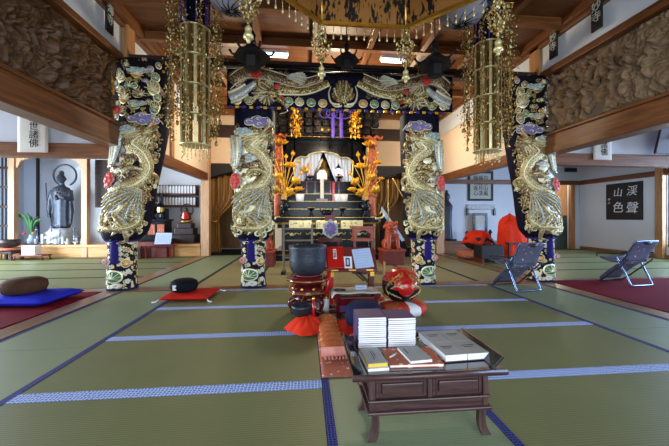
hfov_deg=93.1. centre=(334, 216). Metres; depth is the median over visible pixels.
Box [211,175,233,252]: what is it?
curtain
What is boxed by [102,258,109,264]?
flower
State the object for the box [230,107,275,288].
pillar
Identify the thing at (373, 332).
booklet
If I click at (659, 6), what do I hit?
trim
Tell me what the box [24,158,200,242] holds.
wall
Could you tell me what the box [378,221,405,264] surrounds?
lion
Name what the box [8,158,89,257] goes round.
trim
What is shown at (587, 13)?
trim
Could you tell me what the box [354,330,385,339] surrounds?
booklet
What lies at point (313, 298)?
stick
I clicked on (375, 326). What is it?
booklet
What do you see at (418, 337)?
board
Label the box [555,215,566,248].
panel
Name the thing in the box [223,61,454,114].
banner
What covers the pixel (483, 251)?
stand
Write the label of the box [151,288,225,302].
floor cushion
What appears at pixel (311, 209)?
stand
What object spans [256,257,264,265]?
flower
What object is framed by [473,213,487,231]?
framed picture
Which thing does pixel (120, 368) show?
floor
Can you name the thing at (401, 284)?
drum
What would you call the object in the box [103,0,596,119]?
ceiling
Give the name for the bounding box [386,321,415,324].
booklet
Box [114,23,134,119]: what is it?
trim
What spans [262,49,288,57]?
lamp
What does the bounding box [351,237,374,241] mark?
shelf
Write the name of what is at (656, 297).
carpet
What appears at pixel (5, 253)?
stand
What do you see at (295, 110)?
pendant
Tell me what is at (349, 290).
table cloth
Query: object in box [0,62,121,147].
wooden beam
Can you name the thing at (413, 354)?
booklet
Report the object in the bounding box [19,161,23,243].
wall
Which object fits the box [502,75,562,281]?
pillar
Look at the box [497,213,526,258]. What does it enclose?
cloth
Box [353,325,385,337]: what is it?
booklet
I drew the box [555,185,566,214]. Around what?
wall
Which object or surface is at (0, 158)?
window
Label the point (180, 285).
round cushion
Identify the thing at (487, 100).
hanging ornament
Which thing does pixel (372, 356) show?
book
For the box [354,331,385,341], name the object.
booklet
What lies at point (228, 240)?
wall
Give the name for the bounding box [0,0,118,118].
transom
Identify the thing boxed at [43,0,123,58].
trim
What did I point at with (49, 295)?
floor cushion
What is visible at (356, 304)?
round cushion
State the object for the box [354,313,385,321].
booklet
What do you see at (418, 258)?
flower
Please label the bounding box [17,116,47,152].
paper
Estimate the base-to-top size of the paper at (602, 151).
0.537 m
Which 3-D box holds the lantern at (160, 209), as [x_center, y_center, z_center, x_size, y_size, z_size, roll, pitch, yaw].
[-4.813,-0.210,8.793,0.240,0.540,0.240,0,0,17]
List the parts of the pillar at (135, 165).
waist cord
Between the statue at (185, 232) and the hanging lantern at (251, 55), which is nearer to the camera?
the hanging lantern at (251, 55)
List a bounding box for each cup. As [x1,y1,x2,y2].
[295,194,303,200]
[334,194,340,200]
[341,194,347,200]
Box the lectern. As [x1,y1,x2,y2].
[326,247,377,312]
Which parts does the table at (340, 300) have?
panel, drawer, drawer, panel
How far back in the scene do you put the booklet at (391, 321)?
1.80 m
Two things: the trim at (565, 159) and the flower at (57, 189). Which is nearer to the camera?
the trim at (565, 159)
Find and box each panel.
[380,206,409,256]
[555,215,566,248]
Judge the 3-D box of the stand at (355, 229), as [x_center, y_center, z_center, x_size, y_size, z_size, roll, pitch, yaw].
[0.541,0.620,6.076,0.460,0.880,0.280,0,0,-5]
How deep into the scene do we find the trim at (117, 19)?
4.87 m
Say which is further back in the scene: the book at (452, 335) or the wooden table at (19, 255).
the wooden table at (19, 255)
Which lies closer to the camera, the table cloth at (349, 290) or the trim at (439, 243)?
the table cloth at (349, 290)
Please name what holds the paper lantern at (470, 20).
hanging from the ceiling
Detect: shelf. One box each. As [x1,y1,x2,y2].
[157,185,198,195]
[157,196,198,206]
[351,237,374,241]
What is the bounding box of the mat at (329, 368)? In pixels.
[317,333,351,377]
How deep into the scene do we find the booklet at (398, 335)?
1.80 m
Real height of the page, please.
0.286 m
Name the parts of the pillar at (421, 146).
waist cord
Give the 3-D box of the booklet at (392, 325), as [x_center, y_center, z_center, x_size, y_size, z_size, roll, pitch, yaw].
[0.375,0.615,1.886,0.161,0.011,0.175,0,0,-6]
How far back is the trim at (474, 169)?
7.09 m
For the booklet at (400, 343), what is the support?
on the booklet at (386, 343)
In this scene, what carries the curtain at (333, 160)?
hanging from the altar at (315, 145)
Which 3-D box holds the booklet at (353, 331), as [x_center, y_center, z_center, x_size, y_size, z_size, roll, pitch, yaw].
[0.205,0.707,1.874,0.161,0.011,0.175,0,0,-6]
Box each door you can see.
[210,165,232,178]
[378,167,400,180]
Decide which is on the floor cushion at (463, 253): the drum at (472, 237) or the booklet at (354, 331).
the drum at (472, 237)
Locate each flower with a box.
[54,188,60,199]
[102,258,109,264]
[114,105,121,114]
[120,259,130,267]
[240,257,246,262]
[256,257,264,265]
[415,255,422,263]
[431,255,437,260]
[538,254,544,261]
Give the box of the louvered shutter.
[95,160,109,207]
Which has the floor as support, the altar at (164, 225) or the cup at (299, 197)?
the altar at (164, 225)
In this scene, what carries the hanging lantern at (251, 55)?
hanging from the ceiling
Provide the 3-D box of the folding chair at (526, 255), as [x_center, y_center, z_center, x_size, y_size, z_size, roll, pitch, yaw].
[2.717,0.708,4.690,0.513,0.703,0.603,0,0,-13]
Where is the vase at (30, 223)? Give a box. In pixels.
[18,212,42,244]
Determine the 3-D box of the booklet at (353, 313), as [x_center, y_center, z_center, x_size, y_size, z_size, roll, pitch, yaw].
[0.205,0.595,1.873,0.161,0.011,0.175,0,0,-5]
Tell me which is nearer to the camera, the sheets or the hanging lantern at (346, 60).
the sheets
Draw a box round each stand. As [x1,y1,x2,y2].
[0,250,21,260]
[286,273,327,314]
[307,207,314,216]
[318,215,341,270]
[339,207,346,216]
[350,226,375,273]
[388,178,401,220]
[474,238,503,262]
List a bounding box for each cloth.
[330,286,382,297]
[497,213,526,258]
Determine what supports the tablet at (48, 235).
on the trim at (93, 249)
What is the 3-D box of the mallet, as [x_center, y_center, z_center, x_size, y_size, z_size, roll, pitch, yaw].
[-0.084,0.821,3.530,0.072,0.448,0.115,0,0,18]
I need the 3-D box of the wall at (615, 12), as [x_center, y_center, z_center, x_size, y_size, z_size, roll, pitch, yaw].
[3.576,-2.050,3.671,0.100,1.720,11.450,0,0,-5]
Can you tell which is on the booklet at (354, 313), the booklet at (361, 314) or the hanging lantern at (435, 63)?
the booklet at (361, 314)
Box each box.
[21,245,41,254]
[332,181,334,200]
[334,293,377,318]
[355,284,366,289]
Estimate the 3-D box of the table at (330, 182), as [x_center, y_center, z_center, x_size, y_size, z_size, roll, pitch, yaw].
[-0.305,-0.767,8.270,1.040,0.330,0.065,0,0,-5]
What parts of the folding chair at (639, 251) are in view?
armrest, panel, seat, leg frame, leg frame, frame, backrest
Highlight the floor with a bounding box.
[0,247,668,445]
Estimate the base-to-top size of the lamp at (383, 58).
0.095 m
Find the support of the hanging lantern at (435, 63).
hanging from the ceiling
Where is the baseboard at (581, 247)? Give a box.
[580,246,668,258]
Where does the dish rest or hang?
on the table at (330, 182)
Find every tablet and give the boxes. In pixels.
[39,234,44,244]
[46,234,51,244]
[316,170,327,200]
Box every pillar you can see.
[97,57,170,290]
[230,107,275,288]
[400,112,444,284]
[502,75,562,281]
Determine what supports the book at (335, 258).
on the lectern
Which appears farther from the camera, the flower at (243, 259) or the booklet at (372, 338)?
the flower at (243, 259)
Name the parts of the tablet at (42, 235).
tablet plate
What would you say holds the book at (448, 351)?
on the board at (418, 337)
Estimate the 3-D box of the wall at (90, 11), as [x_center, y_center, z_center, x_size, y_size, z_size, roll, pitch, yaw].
[-2.996,-2.050,3.061,0.100,1.720,11.450,0,0,-5]
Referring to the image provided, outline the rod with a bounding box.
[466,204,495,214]
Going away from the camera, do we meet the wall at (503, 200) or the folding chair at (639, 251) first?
the folding chair at (639, 251)
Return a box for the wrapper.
[382,347,443,368]
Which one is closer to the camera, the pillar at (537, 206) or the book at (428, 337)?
the book at (428, 337)
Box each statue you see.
[39,164,80,243]
[172,204,199,242]
[445,190,456,240]
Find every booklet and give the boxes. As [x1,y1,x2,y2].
[353,308,385,319]
[353,313,385,323]
[353,316,385,327]
[353,322,385,333]
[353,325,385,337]
[353,331,385,343]
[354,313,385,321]
[354,317,385,325]
[354,320,385,329]
[354,322,385,331]
[354,326,385,335]
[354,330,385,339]
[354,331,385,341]
[354,335,385,345]
[354,337,385,347]
[359,351,388,371]
[381,309,415,320]
[386,319,415,322]
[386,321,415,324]
[386,322,415,326]
[386,325,414,328]
[386,327,414,330]
[386,329,415,332]
[386,331,415,334]
[386,333,415,336]
[386,335,414,338]
[386,337,415,340]
[386,339,415,342]
[386,341,415,344]
[386,343,414,346]
[397,345,431,363]
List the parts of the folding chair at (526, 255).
armrest, seat, panel, leg frame, leg frame, frame, backrest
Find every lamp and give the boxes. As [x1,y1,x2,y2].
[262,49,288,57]
[380,55,404,62]
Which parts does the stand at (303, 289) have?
curved leg, curved leg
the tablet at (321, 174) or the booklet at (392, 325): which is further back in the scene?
the tablet at (321, 174)
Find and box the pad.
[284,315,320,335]
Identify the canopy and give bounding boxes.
[234,0,510,82]
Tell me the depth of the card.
3.66 m
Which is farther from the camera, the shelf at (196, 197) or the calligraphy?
the calligraphy
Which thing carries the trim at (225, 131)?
attached to the wall at (389, 151)
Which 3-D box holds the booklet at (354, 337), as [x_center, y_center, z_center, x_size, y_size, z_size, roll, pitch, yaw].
[0.205,0.729,1.870,0.161,0.011,0.175,0,0,-5]
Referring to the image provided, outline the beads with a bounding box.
[333,288,345,291]
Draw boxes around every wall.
[0,110,95,143]
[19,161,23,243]
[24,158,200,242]
[63,0,206,172]
[211,115,400,252]
[219,172,444,252]
[439,0,657,174]
[445,166,579,248]
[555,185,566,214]
[567,130,668,154]
[580,167,668,254]
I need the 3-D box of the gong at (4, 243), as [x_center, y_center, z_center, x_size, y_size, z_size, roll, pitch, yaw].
[-8.059,0.660,7.839,0.460,0.200,0.460,0,0,-5]
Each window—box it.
[0,158,7,239]
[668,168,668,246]
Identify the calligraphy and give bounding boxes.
[468,171,492,200]
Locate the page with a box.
[154,233,171,243]
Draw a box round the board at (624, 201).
[606,181,642,219]
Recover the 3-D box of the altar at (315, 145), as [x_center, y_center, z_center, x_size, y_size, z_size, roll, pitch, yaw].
[-0.255,-0.820,8.268,2.992,3.752,1.287,0,0,-5]
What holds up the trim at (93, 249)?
attached to the wall at (168, 176)
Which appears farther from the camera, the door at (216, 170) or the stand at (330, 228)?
the door at (216, 170)
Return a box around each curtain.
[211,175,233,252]
[295,153,321,180]
[324,153,350,181]
[375,178,399,250]
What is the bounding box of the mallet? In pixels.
[323,270,330,310]
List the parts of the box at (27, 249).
lid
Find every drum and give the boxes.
[382,267,421,301]
[461,230,492,249]
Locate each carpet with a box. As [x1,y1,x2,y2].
[0,292,99,329]
[554,278,668,312]
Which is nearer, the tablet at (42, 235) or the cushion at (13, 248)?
the cushion at (13, 248)
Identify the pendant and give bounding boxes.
[290,108,302,137]
[349,110,361,139]
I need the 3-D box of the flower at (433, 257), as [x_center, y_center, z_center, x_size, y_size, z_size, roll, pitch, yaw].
[1.558,0.630,4.887,0.123,0.099,0.054,0,0,-29]
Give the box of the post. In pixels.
[378,261,384,300]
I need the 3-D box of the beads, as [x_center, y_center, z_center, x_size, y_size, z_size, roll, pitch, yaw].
[0.054,0.775,3.369,0.138,0.018,0.095,0,0,-5]
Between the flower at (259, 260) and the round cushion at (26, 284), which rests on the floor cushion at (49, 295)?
the round cushion at (26, 284)
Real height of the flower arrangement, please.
1.877 m
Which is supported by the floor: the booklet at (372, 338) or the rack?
the rack
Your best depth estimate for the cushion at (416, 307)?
3.40 m
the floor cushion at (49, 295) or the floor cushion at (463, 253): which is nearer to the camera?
the floor cushion at (49, 295)
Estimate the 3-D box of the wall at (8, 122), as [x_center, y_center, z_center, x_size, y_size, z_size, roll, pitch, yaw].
[-5.899,-1.500,4.424,5.370,0.880,0.060,0,0,-5]
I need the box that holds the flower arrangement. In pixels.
[347,140,383,216]
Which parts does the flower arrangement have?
lotus flower, lotus flower, lotus flower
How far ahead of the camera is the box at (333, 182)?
8.16 m
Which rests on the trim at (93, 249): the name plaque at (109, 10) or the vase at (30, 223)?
the vase at (30, 223)
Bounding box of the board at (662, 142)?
[654,128,668,153]
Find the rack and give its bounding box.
[281,224,312,274]
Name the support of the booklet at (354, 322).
on the booklet at (373, 332)
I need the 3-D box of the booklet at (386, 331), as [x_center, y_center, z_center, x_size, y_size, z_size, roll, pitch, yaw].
[0.375,0.661,1.887,0.161,0.011,0.175,0,0,-5]
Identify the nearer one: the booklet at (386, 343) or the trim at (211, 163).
the booklet at (386, 343)
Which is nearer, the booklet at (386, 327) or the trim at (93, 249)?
the booklet at (386, 327)
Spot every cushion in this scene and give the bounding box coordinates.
[0,247,20,250]
[0,276,48,294]
[0,288,84,305]
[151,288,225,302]
[169,277,197,292]
[318,313,353,359]
[345,299,381,326]
[379,297,426,316]
[456,249,474,259]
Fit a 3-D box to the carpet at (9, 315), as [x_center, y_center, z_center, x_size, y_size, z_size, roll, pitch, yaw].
[-5.564,1.067,0.649,5.240,0.039,7.120,0,0,-5]
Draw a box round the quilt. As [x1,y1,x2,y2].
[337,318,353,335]
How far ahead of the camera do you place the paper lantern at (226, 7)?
3.18 m
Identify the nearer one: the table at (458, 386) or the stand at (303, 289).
the table at (458, 386)
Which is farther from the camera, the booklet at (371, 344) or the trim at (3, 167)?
the trim at (3, 167)
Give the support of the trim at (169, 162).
attached to the wall at (90, 11)
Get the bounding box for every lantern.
[156,201,165,218]
[209,0,256,17]
[229,12,274,71]
[331,27,362,70]
[335,163,341,180]
[414,19,455,78]
[438,0,487,29]
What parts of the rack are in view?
post, rail, rail, post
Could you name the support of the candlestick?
on the table at (330, 182)
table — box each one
[12,254,51,260]
[303,181,342,193]
[341,328,508,442]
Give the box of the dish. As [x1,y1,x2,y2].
[306,174,313,180]
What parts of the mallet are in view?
handle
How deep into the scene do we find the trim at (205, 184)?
8.58 m
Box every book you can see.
[327,246,344,268]
[360,347,387,367]
[419,331,449,347]
[431,341,466,361]
[438,330,469,340]
[451,340,488,359]
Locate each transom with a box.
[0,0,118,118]
[547,8,668,131]
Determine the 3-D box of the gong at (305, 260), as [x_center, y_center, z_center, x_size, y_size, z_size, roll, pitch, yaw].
[-0.301,0.491,3.567,0.428,0.342,0.428,0,0,-5]
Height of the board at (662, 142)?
0.766 m
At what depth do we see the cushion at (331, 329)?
2.60 m
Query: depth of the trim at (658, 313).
4.25 m
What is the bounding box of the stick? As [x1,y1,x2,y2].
[312,297,314,316]
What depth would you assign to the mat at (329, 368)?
2.21 m
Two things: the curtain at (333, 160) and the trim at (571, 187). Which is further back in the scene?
the trim at (571, 187)
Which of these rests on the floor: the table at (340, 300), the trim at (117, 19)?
the table at (340, 300)
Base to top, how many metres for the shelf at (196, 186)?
0.330 m
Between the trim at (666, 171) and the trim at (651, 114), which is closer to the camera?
the trim at (651, 114)
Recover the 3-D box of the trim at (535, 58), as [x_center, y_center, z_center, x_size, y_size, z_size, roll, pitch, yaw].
[3.426,-0.905,5.289,0.220,3.930,0.220,0,0,-5]
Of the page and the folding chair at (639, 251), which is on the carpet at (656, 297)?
the folding chair at (639, 251)
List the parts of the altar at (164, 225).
red panel, post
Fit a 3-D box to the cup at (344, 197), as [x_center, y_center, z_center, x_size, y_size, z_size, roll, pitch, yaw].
[0.236,-0.390,8.177,0.230,0.380,0.224,0,0,-5]
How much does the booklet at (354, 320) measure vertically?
0.011 m
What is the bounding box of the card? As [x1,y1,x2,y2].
[344,256,351,267]
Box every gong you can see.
[0,239,21,247]
[289,244,326,276]
[291,302,311,316]
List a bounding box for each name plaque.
[105,2,113,35]
[549,31,557,59]
[591,0,602,32]
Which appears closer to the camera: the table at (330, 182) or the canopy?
the canopy
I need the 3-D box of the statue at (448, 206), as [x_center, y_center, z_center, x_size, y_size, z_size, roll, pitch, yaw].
[3.462,-0.057,9.782,0.440,1.554,0.400,0,0,-5]
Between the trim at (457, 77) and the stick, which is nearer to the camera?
the stick
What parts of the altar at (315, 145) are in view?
carved post, relief panel, arch panel, gold moulding, relief panel, incense burner, relief panel, carved post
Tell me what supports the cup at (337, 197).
on the altar at (315, 145)
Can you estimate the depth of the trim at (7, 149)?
4.54 m
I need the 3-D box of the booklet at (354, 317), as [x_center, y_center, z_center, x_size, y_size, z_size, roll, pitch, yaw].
[0.206,0.606,1.873,0.161,0.011,0.175,0,0,-5]
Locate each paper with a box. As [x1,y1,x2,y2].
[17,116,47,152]
[593,142,611,159]
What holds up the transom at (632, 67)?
on the trim at (651, 114)
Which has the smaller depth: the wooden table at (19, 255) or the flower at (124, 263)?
the flower at (124, 263)
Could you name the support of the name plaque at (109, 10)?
attached to the wall at (90, 11)
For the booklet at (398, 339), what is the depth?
1.80 m
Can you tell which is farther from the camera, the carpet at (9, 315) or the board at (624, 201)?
the board at (624, 201)
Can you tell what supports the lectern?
on the floor
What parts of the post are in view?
wooden knob, post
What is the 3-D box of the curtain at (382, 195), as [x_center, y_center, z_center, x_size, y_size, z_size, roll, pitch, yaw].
[1.530,-0.090,9.265,0.806,2.180,0.150,0,0,-5]
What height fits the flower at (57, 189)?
0.333 m
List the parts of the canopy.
rim rail, sutra panel, sutra panel, rim rail, sutra panel, rim rail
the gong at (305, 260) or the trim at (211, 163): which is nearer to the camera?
the gong at (305, 260)
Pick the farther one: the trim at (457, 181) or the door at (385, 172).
the trim at (457, 181)
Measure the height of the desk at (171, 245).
0.410 m
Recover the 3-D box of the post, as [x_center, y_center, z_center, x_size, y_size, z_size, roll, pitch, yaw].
[0.538,0.780,3.565,0.100,0.560,0.100,0,0,-5]
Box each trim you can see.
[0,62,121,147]
[0,142,108,158]
[0,158,7,256]
[0,242,200,257]
[0,256,206,339]
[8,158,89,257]
[36,158,39,241]
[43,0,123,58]
[83,277,668,292]
[95,0,197,105]
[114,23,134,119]
[129,54,536,81]
[163,154,207,179]
[170,82,173,157]
[201,115,210,255]
[210,125,399,141]
[211,163,400,169]
[435,190,443,253]
[435,253,668,318]
[439,0,610,121]
[441,155,507,181]
[444,241,496,252]
[445,179,579,184]
[529,47,541,74]
[540,0,668,77]
[543,91,668,154]
[556,153,668,167]
[569,185,574,248]
[580,169,668,184]
[655,168,666,258]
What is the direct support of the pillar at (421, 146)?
attached to the trim
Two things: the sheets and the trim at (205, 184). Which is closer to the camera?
the sheets
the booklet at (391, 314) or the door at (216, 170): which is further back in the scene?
the door at (216, 170)
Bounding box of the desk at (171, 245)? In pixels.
[143,242,176,258]
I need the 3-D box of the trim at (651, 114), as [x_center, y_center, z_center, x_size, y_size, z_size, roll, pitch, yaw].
[3.771,-1.150,1.575,0.300,0.320,7.240,0,0,-5]
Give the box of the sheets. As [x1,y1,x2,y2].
[352,248,373,267]
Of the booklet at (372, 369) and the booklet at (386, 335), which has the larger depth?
the booklet at (386, 335)
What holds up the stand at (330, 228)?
on the floor
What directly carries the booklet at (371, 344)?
on the booklet at (354, 337)
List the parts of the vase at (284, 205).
lotus flower, stem, lotus flower, lotus flower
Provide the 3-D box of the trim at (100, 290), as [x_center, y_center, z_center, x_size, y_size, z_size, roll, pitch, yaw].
[0.098,1.070,4.895,17.500,0.034,0.210,0,0,-5]
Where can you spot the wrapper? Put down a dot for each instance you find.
(395, 359)
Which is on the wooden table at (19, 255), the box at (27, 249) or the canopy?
the box at (27, 249)
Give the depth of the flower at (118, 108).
4.41 m
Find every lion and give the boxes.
[266,237,276,266]
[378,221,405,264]
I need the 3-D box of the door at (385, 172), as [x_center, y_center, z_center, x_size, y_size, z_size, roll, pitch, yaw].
[2.113,-1.228,9.264,1.738,0.423,0.082,0,0,-5]
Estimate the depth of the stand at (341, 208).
7.78 m
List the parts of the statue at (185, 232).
lotus seat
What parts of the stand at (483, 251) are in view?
handle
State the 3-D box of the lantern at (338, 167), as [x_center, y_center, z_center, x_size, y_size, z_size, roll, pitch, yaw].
[0.103,-1.170,8.305,0.200,0.470,0.173,0,0,-5]
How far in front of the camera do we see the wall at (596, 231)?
9.57 m
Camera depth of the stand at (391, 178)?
7.64 m
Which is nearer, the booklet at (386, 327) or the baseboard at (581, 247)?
the booklet at (386, 327)
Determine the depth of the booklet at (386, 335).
1.80 m
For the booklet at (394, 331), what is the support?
on the booklet at (386, 331)
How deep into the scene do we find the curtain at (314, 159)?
8.33 m
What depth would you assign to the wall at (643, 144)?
5.42 m
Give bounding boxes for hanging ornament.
[161,0,228,161]
[457,0,519,165]
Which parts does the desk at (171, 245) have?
leg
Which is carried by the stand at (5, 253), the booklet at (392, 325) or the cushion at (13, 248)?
the cushion at (13, 248)
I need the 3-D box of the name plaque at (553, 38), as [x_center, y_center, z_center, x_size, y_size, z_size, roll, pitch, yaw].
[3.377,-2.650,4.822,0.129,0.460,0.150,0,0,-5]
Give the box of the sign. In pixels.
[564,168,576,171]
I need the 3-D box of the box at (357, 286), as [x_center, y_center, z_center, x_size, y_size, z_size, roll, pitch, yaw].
[0.287,0.762,3.460,0.120,0.045,0.062,0,0,-5]
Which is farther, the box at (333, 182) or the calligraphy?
the calligraphy
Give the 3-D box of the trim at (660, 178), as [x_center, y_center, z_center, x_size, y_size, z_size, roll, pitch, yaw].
[8.356,-0.430,8.117,0.140,2.980,0.180,0,0,-5]
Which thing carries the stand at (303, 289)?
on the floor
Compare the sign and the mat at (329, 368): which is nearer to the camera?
the mat at (329, 368)
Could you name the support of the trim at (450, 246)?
attached to the wall at (228, 240)
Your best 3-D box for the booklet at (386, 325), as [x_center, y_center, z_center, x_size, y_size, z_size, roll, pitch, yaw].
[0.374,0.626,1.887,0.161,0.011,0.175,0,0,-5]
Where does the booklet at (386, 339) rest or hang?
on the booklet at (400, 343)
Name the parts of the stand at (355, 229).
leg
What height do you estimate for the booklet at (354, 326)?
0.011 m
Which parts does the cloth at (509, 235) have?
leg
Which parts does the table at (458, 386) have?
curved leg, curved leg, drawer, raised panel, panel moulding, moulding, moulding, moulding, drawer, raised panel, panel moulding, curved leg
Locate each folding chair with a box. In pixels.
[489,242,545,291]
[596,240,658,286]
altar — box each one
[138,194,175,257]
[267,107,384,260]
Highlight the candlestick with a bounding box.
[300,162,310,180]
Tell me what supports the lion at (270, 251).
on the floor
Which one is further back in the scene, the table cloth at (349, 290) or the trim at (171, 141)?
the trim at (171, 141)
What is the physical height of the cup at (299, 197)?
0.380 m
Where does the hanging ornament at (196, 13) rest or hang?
hanging from the ceiling
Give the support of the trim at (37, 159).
attached to the wall at (168, 176)
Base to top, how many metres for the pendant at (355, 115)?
0.817 m
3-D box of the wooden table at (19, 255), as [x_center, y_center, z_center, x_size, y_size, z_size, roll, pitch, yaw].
[-7.476,0.999,7.843,0.705,0.138,0.320,0,0,-5]
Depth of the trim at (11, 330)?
3.64 m
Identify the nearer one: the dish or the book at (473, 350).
the book at (473, 350)
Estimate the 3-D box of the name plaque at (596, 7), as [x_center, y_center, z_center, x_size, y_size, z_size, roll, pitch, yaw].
[3.443,-2.650,4.106,0.129,0.460,0.150,0,0,-5]
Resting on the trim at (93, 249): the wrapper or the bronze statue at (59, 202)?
the bronze statue at (59, 202)

